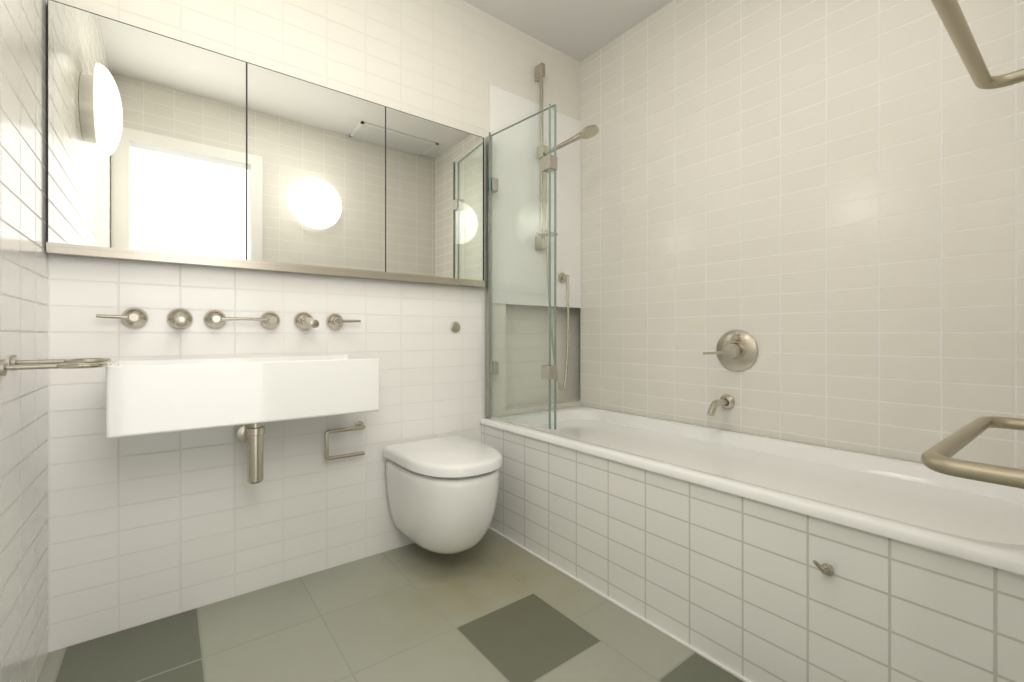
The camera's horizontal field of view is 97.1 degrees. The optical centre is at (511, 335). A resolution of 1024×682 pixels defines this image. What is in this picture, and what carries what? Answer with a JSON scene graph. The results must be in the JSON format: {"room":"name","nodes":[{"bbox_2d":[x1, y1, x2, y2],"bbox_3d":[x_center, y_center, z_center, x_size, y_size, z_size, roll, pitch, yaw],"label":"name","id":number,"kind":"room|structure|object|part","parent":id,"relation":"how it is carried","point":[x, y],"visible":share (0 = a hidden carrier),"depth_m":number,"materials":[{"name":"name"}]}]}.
{"room":"bathroom","nodes":[
{"label":"bathroom","id":0,"kind":"room"},
{"bbox_2d":[0,0,47,681],"bbox_3d":[-0.395,-0.330,-0.005,0.100,2.440,3.130,0,0,-37],"label":"wall","id":1,"kind":"structure","parent":0,"point":[23,393],"depth_m":1.05,"materials":[{"name":"tile"}]},
{"bbox_2d":[0,355,111,375],"bbox_3d":[-0.989,0.061,0.991,0.160,0.040,0.167,0,0,-37],"label":"holder","id":2,"kind":"object","parent":1,"relation":"attached to","point":[18,364],"visible":1,"depth_m":0.97,"materials":[{"name":"silver metal"}]},
{"bbox_2d":[48,0,579,652],"bbox_3d":[-0.513,-0.330,1.985,2.325,2.440,0.180,0,0,-37],"label":"wall","id":3,"kind":"structure","parent":0,"point":[148,528],"depth_m":1.63,"materials":[{"name":"tile"}]},
{"bbox_2d":[96,307,147,327],"bbox_3d":[-1.157,-0.055,1.344,0.116,0.064,0.057,0,0,-37],"label":"tap","id":4,"kind":"object","parent":3,"relation":"attached to","point":[134,317],"visible":0.98,"depth_m":1.36,"materials":[{"name":"silver metal"}]},
{"bbox_2d":[46,0,253,267],"bbox_3d":[-1.099,-0.590,1.400,0.476,0.680,0.040,0,0,-37],"label":"upper cabinet","id":5,"kind":"object","parent":3,"relation":"attached to","point":[163,149],"depth_m":1.37,"materials":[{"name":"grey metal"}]},
{"bbox_2d":[167,308,192,328],"bbox_3d":[-1.015,-0.055,1.385,0.068,0.068,0.163,0,0,-37],"label":"tap","id":6,"kind":"object","parent":3,"relation":"attached to","point":[179,318],"visible":1,"depth_m":1.43,"materials":[{"name":"silver metal"}]},
{"bbox_2d":[203,310,245,328],"bbox_3d":[-0.952,-0.055,1.500,0.116,0.064,0.057,0,0,-37],"label":"tap","id":7,"kind":"object","parent":3,"relation":"attached to","point":[215,319],"visible":1,"depth_m":1.49,"materials":[{"name":"silver metal"}]},
{"bbox_2d":[106,355,379,483],"bbox_3d":[-0.811,0.267,1.430,0.682,0.386,0.338,0,0,-37],"label":"basin","id":8,"kind":"object","parent":3,"relation":"attached to","point":[250,395],"visible":0.98,"depth_m":1.27,"materials":[{"name":"white ceramic"}]},
{"bbox_2d":[246,311,279,328],"bbox_3d":[-0.863,-0.055,1.568,0.116,0.064,0.057,0,0,-37],"label":"tap","id":9,"kind":"object","parent":3,"relation":"attached to","point":[269,320],"visible":1,"depth_m":1.58,"materials":[{"name":"silver metal"}]},
{"bbox_2d":[294,312,318,329],"bbox_3d":[-0.722,-0.055,1.609,0.068,0.068,0.163,0,0,-37],"label":"tap","id":10,"kind":"object","parent":3,"relation":"attached to","point":[304,321],"visible":1,"depth_m":1.65,"materials":[{"name":"silver metal"}]},
{"bbox_2d":[254,64,389,279],"bbox_3d":[-0.716,-0.590,1.692,0.487,0.680,0.040,0,0,-37],"label":"upper cabinet","id":11,"kind":"object","parent":3,"relation":"attached to","point":[322,154],"depth_m":1.67,"materials":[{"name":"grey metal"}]},
{"bbox_2d":[326,313,360,329],"bbox_3d":[-0.644,-0.055,1.734,0.116,0.064,0.057,0,0,-37],"label":"tap","id":12,"kind":"object","parent":3,"relation":"attached to","point":[335,321],"visible":0.98,"depth_m":1.72,"materials":[{"name":"silver metal"}]},
{"bbox_2d":[324,421,365,460],"bbox_3d":[-0.640,0.401,1.735,0.163,0.123,0.061,0,0,-37],"label":"holder","id":13,"kind":"object","parent":3,"relation":"attached to","point":[360,425],"visible":1,"depth_m":1.70,"materials":[{"name":"silver metal"}]},
{"bbox_2d":[390,108,485,287],"bbox_3d":[-0.331,-0.590,1.985,0.481,0.680,0.040,0,0,-37],"label":"upper cabinet","id":14,"kind":"object","parent":3,"relation":"attached to","point":[437,169],"depth_m":1.96,"materials":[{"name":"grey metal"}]},
{"bbox_2d":[383,435,501,553],"bbox_3d":[-0.249,0.634,1.774,0.368,0.376,0.468,0,0,-37],"label":"toilet","id":15,"kind":"object","parent":3,"relation":"attached to","point":[442,494],"visible":1,"depth_m":1.63,"materials":[{"name":"white ceramic"}]},
{"bbox_3d":[-0.248,0.469,1.774,0.368,0.046,0.468,0,0,-37],"label":"lid","id":16,"kind":"part","parent":15,"relation":"part of","materials":[{"name":"white plastic"}]},
{"bbox_2d":[451,322,459,331],"bbox_3d":[-0.256,-0.040,2.058,0.048,0.048,0.013,0,0,-37],"label":"switch","id":17,"kind":"object","parent":3,"relation":"attached to","point":[455,326],"visible":1,"depth_m":2.05,"materials":[{"name":"silver metal"}]},
{"bbox_2d":[489,85,580,307],"bbox_3d":[0.140,-0.684,2.365,0.622,1.052,0.006,0,0,-37],"label":"panel","id":18,"kind":"object","parent":3,"relation":"attached to","point":[506,107],"visible":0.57,"depth_m":2.33,"materials":[{"name":"white"}]},
{"bbox_2d":[535,62,598,390],"bbox_3d":[0.291,-0.554,2.269,0.258,1.682,0.329,0,0,-37],"label":"shower rail","id":19,"kind":"object","parent":3,"relation":"attached to","point":[589,131],"visible":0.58,"depth_m":2.31,"materials":[{"name":"silver metal"}]},
{"bbox_2d":[37,529,742,681],"bbox_3d":[0.435,0.920,0.740,2.325,0.060,3.310,0,0,-37],"label":"floor","id":20,"kind":"structure","parent":0,"point":[491,606],"depth_m":1.34,"materials":[{"name":"tile"}]},
{"bbox_2d":[480,405,1023,681],"bbox_3d":[0.655,0.640,1.619,0.707,0.499,1.813,0,0,-37],"label":"bath","id":21,"kind":"object","parent":20,"relation":"on","point":[745,557],"visible":0.96,"depth_m":1.21,"materials":[{"name":"white tile"}]},
{"bbox_2d":[485,103,557,430],"bbox_3d":[0.022,-0.281,2.003,0.055,1.342,0.438,0,0,-43],"label":"screen","id":22,"kind":"object","parent":21,"relation":"on","point":[549,165],"visible":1,"depth_m":2.01,"materials":[{"name":"clear glass"}]},
{"bbox_2d":[463,0,672,61],"bbox_3d":[0.435,-1.580,0.740,2.325,0.060,3.310,0,0,-37],"label":"ceiling","id":23,"kind":"structure","parent":0,"point":[580,30],"depth_m":2.21,"materials":[{"name":"white paint"}]},
{"bbox_2d":[580,0,1023,468],"bbox_3d":[1.011,-0.330,1.820,0.100,2.440,1.930,0,0,-37],"label":"wall","id":24,"kind":"structure","parent":0,"point":[821,202],"depth_m":1.64,"materials":[{"name":"tile"}]},
{"bbox_2d":[707,394,734,416],"bbox_3d":[0.841,0.284,1.841,0.144,0.079,0.062,0,0,-37],"label":"spout","id":25,"kind":"object","parent":24,"relation":"attached to","point":[726,401],"visible":1,"depth_m":1.84,"materials":[{"name":"silver metal"}]},
{"bbox_2d":[703,330,757,370],"bbox_3d":[0.871,0.060,1.815,0.127,0.170,0.170,0,0,-37],"label":"valve","id":26,"kind":"object","parent":24,"relation":"attached to","point":[736,350],"visible":1,"depth_m":1.83,"materials":[{"name":"silver metal"}]},
{"bbox_3d":[0.681,-0.330,0.418,2.125,2.440,0.100,0,0,-37],"label":"wall","id":27,"kind":"structure","parent":0,"visible":0},
{"bbox_2d":[921,416,1023,488],"bbox_3d":[0.707,0.150,0.607,0.478,0.042,0.167,0,0,-37],"label":"towel rail","id":28,"kind":"object","parent":27,"relation":"attached to","point":[937,457],"visible":1,"depth_m":0.53,"materials":[{"name":"silver metal"}]},
{"bbox_2d":[931,0,1023,88],"bbox_3d":[0.707,-0.440,0.607,0.478,0.042,0.167,0,0,-37],"label":"towel rail","id":29,"kind":"object","parent":27,"relation":"attached to","point":[952,18],"visible":1,"depth_m":0.68,"materials":[{"name":"silver metal"}]}
]}

